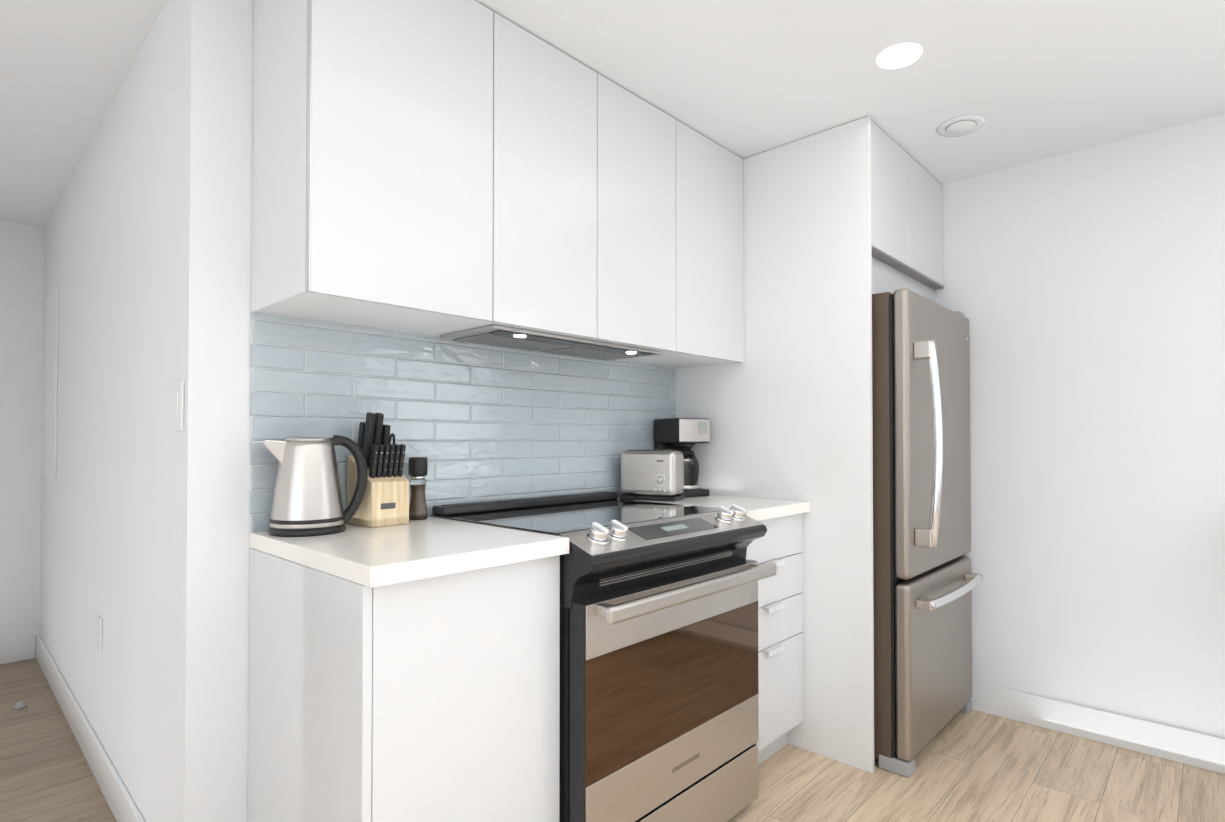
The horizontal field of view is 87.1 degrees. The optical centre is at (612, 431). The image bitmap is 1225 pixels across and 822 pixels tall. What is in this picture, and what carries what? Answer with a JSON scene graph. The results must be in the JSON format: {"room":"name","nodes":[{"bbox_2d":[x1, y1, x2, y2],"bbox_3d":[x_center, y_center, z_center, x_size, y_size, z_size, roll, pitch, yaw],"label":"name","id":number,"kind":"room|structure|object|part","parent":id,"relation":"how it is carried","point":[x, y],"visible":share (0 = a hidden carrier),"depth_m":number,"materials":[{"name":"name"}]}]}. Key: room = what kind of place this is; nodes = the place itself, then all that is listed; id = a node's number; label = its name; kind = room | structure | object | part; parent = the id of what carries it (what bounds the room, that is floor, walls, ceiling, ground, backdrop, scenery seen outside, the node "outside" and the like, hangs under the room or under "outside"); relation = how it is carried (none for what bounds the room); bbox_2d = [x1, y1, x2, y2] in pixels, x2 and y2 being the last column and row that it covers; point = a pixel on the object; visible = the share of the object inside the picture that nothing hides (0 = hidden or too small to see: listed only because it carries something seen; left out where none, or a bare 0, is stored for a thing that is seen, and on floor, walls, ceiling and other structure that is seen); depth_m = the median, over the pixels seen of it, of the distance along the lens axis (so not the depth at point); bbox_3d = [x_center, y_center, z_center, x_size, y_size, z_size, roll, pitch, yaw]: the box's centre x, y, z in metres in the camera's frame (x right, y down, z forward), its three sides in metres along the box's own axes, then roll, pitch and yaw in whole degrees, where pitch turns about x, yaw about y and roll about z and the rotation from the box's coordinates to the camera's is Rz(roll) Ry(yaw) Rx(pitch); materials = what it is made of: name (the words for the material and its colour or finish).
{"room":"kitchen","nodes":[
{"label":"kitchen","id":0,"kind":"room"},
{"bbox_2d":[0,220,43,640],"bbox_3d":[-3.451,0.046,3.041,0.150,2.262,1.120,-1,-1,43],"label":"wall","id":1,"kind":"structure","parent":0,"point":[21,293],"depth_m":3.34,"materials":[{"name":"white paint"}]},
{"bbox_2d":[0,636,31,664],"bbox_3d":[-3.404,1.116,2.956,0.012,0.119,1.080,-1,-1,43],"label":"baseboard","id":2,"kind":"structure","parent":1,"relation":"attached to","point":[16,649],"depth_m":3.31,"materials":[{"name":"white"}]},
{"bbox_2d":[39,0,429,821],"bbox_3d":[-1.088,0.051,3.397,2.800,2.262,2.640,-1,-1,43],"label":"wall","id":3,"kind":"structure","parent":0,"point":[145,526],"depth_m":1.64,"materials":[{"name":"white paint"}]},
{"bbox_2d":[44,287,58,480],"bbox_3d":[-2.724,-0.222,3.123,0.400,0.900,0.008,-1,-1,43],"label":"electrical panel","id":4,"kind":"object","parent":3,"relation":"attached to","point":[50,460],"visible":1,"depth_m":3.09,"materials":[{"name":"white"}]},
{"bbox_2d":[32,634,144,821],"bbox_3d":[-1.986,1.109,2.420,2.812,0.119,0.037,-1,-1,43],"label":"baseboard","id":5,"kind":"structure","parent":3,"relation":"attached to","point":[120,801],"depth_m":2.25,"materials":[{"name":"white"}]},
{"bbox_2d":[96,615,101,652],"bbox_3d":[-1.747,0.688,2.189,0.075,0.115,0.008,-1,-1,43],"label":"outlet","id":6,"kind":"object","parent":3,"relation":"attached to","point":[99,634],"visible":0.98,"depth_m":2.17,"materials":[{"name":"white plastic"}]},
{"bbox_2d":[173,381,183,430],"bbox_3d":[-1.027,-0.061,1.520,0.075,0.117,0.010,-1,-1,43],"label":"light switch","id":7,"kind":"object","parent":3,"relation":"attached to","point":[178,407],"visible":1,"depth_m":1.51,"materials":[{"name":"white plastic"}]},
{"bbox_2d":[251,0,502,339],"bbox_3d":[-0.597,-0.697,1.629,0.350,0.811,0.465,-1,-1,43],"label":"upper cabinet","id":8,"kind":"object","parent":3,"relation":"attached to","point":[495,256],"depth_m":1.50,"materials":[{"name":"white"}]},
{"bbox_2d":[249,312,675,533],"bbox_3d":[-0.304,-0.015,2.179,0.008,0.541,1.680,-1,-1,43],"label":"backsplash","id":9,"kind":"structure","parent":3,"relation":"attached to","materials":[{"name":"tile"}]},
{"bbox_2d":[431,17,602,351],"bbox_3d":[-0.305,-0.693,1.938,0.350,0.811,0.385,-1,-1,43],"label":"upper cabinet","id":10,"kind":"object","parent":3,"relation":"attached to","point":[553,102],"depth_m":1.83,"materials":[{"name":"white"}]},
{"bbox_2d":[527,76,682,363],"bbox_3d":[-0.039,-0.689,2.220,0.350,0.811,0.390,-1,-1,43],"label":"upper cabinet","id":11,"kind":"object","parent":3,"relation":"attached to","point":[643,144],"depth_m":2.12,"materials":[{"name":"white"}]},
{"bbox_2d":[619,124,750,371],"bbox_3d":[0.245,-0.685,2.522,0.350,0.811,0.440,-1,-1,43],"label":"upper cabinet","id":12,"kind":"object","parent":3,"relation":"attached to","point":[716,274],"depth_m":2.43,"materials":[{"name":"white"}]},
{"bbox_2d":[747,116,943,311],"bbox_3d":[0.867,-0.871,2.825,0.844,0.430,0.807,-1,-1,43],"label":"upper cabinet","id":13,"kind":"object","parent":3,"relation":"attached to","point":[835,215],"depth_m":2.40,"materials":[{"name":"white"}]},
{"bbox_3d":[0.584,0.040,2.510,0.848,2.260,0.019,-1,-1,43],"label":"tall panel","id":14,"kind":"part","parent":13,"relation":"part of","materials":[{"name":"white"}]},
{"bbox_2d":[0,658,1224,821],"bbox_3d":[-0.286,1.168,0.551,8.150,0.050,5.960,-1,-1,43],"label":"floor","id":15,"kind":"structure","parent":0,"point":[975,766],"depth_m":2.15,"materials":[{"name":"brown wood"}]},
{"bbox_2d":[13,701,26,709],"bbox_3d":[-2.519,1.160,2.738,0.044,0.026,0.044,-1,-1,43],"label":"door stop","id":16,"kind":"object","parent":15,"relation":"on","point":[20,705],"visible":0.98,"depth_m":2.73,"materials":[{"name":"grey plastic"}]},
{"bbox_2d":[247,544,559,821],"bbox_3d":[-0.502,0.719,1.528,0.599,0.874,0.476,-1,-1,43],"label":"base cabinet","id":17,"kind":"object","parent":15,"relation":"on","point":[428,700],"depth_m":1.32,"materials":[{"name":"white"}]},
{"bbox_2d":[249,516,568,591],"bbox_3d":[-0.491,0.262,1.525,0.628,0.037,0.478,-1,-1,43],"label":"countertop","id":18,"kind":"structure","parent":17,"relation":"on","point":[430,548],"depth_m":1.37,"materials":[{"name":"white stone"}]},
{"bbox_2d":[263,435,366,536],"bbox_3d":[-0.734,0.126,1.585,0.172,0.237,0.230,-1,-1,43],"label":"kettle","id":19,"kind":"object","parent":18,"relation":"on","point":[307,499],"visible":1,"depth_m":1.52,"materials":[{"name":"silver metal"}]},
{"bbox_2d":[347,412,408,527],"bbox_3d":[-0.627,0.098,1.727,0.126,0.297,0.112,-1,-1,39],"label":"knife block","id":20,"kind":"object","parent":18,"relation":"on","point":[385,501],"visible":0.94,"depth_m":1.69,"materials":[{"name":"brown wood"}]},
{"bbox_2d":[408,457,427,519],"bbox_3d":[-0.553,0.159,1.831,0.054,0.176,0.054,-1,-1,43],"label":"pepper grinder","id":21,"kind":"object","parent":18,"relation":"on","point":[417,469],"visible":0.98,"depth_m":1.81,"materials":[{"name":"clear glass"}]},
{"bbox_2d":[430,491,776,821],"bbox_3d":[-0.017,0.689,1.926,0.729,0.944,0.756,-1,-1,43],"label":"stove","id":22,"kind":"object","parent":15,"relation":"on","point":[659,714],"visible":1,"depth_m":1.68,"materials":[{"name":"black metal"}]},
{"bbox_2d":[746,512,810,763],"bbox_3d":[0.336,0.731,2.418,0.599,0.874,0.438,-1,-1,43],"label":"base cabinet","id":23,"kind":"object","parent":15,"relation":"on","point":[784,598],"depth_m":2.28,"materials":[{"name":"white"}]},
{"bbox_2d":[618,492,810,521],"bbox_3d":[0.347,0.275,2.415,0.628,0.037,0.438,-1,-1,43],"label":"countertop","id":24,"kind":"structure","parent":23,"relation":"on","point":[757,508],"depth_m":2.29,"materials":[{"name":"white stone"}]},
{"bbox_2d":[620,449,684,501],"bbox_3d":[0.150,0.162,2.449,0.222,0.188,0.134,0,-1,23],"label":"toaster","id":25,"kind":"object","parent":24,"relation":"on","point":[652,475],"visible":1,"depth_m":2.40,"materials":[{"name":"silver metal"}]},
{"bbox_2d":[654,418,709,496],"bbox_3d":[0.286,0.102,2.616,0.157,0.312,0.198,0,-1,-30],"label":"coffee maker","id":26,"kind":"object","parent":24,"relation":"on","point":[684,436],"visible":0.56,"depth_m":2.56,"materials":[{"name":"black plastic"}]},
{"bbox_2d":[872,288,982,777],"bbox_3d":[0.961,0.335,2.720,0.986,1.675,0.754,-1,-1,43],"label":"fridge","id":27,"kind":"object","parent":15,"relation":"on","point":[926,581],"visible":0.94,"depth_m":2.24,"materials":[{"name":"silver metal"}]},
{"bbox_2d":[0,0,1224,227],"bbox_3d":[-0.286,-1.159,0.583,8.150,0.080,5.960,-1,-1,43],"label":"ceiling","id":28,"kind":"structure","parent":0,"point":[1032,80],"depth_m":1.95,"materials":[{"name":"white paint"}]},
{"bbox_2d":[876,43,922,68],"bbox_3d":[0.839,-1.099,1.886,0.124,0.004,0.124,-1,-1,43],"label":"recessed light","id":29,"kind":"object","parent":28,"relation":"in","point":[899,56],"visible":1,"depth_m":1.88,"materials":[{"name":"white"}]},
{"bbox_2d":[936,114,985,136],"bbox_3d":[1.244,-1.088,2.301,0.156,0.014,0.156,-1,-1,43],"label":"ceiling vent","id":30,"kind":"object","parent":28,"relation":"in","point":[962,125],"visible":1,"depth_m":2.29,"materials":[{"name":"white plastic"}]},
{"bbox_2d":[935,113,1224,737],"bbox_3d":[1.761,0.040,2.630,8.000,2.262,0.150,-1,-1,43],"label":"wall","id":31,"kind":"structure","parent":0,"point":[1083,291],"depth_m":2.44,"materials":[{"name":"white paint"}]},
{"bbox_2d":[971,680,1224,773],"bbox_3d":[2.721,1.098,1.599,5.189,0.119,0.012,-1,-1,43],"label":"baseboard","id":32,"kind":"structure","parent":31,"relation":"attached to","point":[1191,748],"depth_m":2.41,"materials":[{"name":"white"}]}
]}

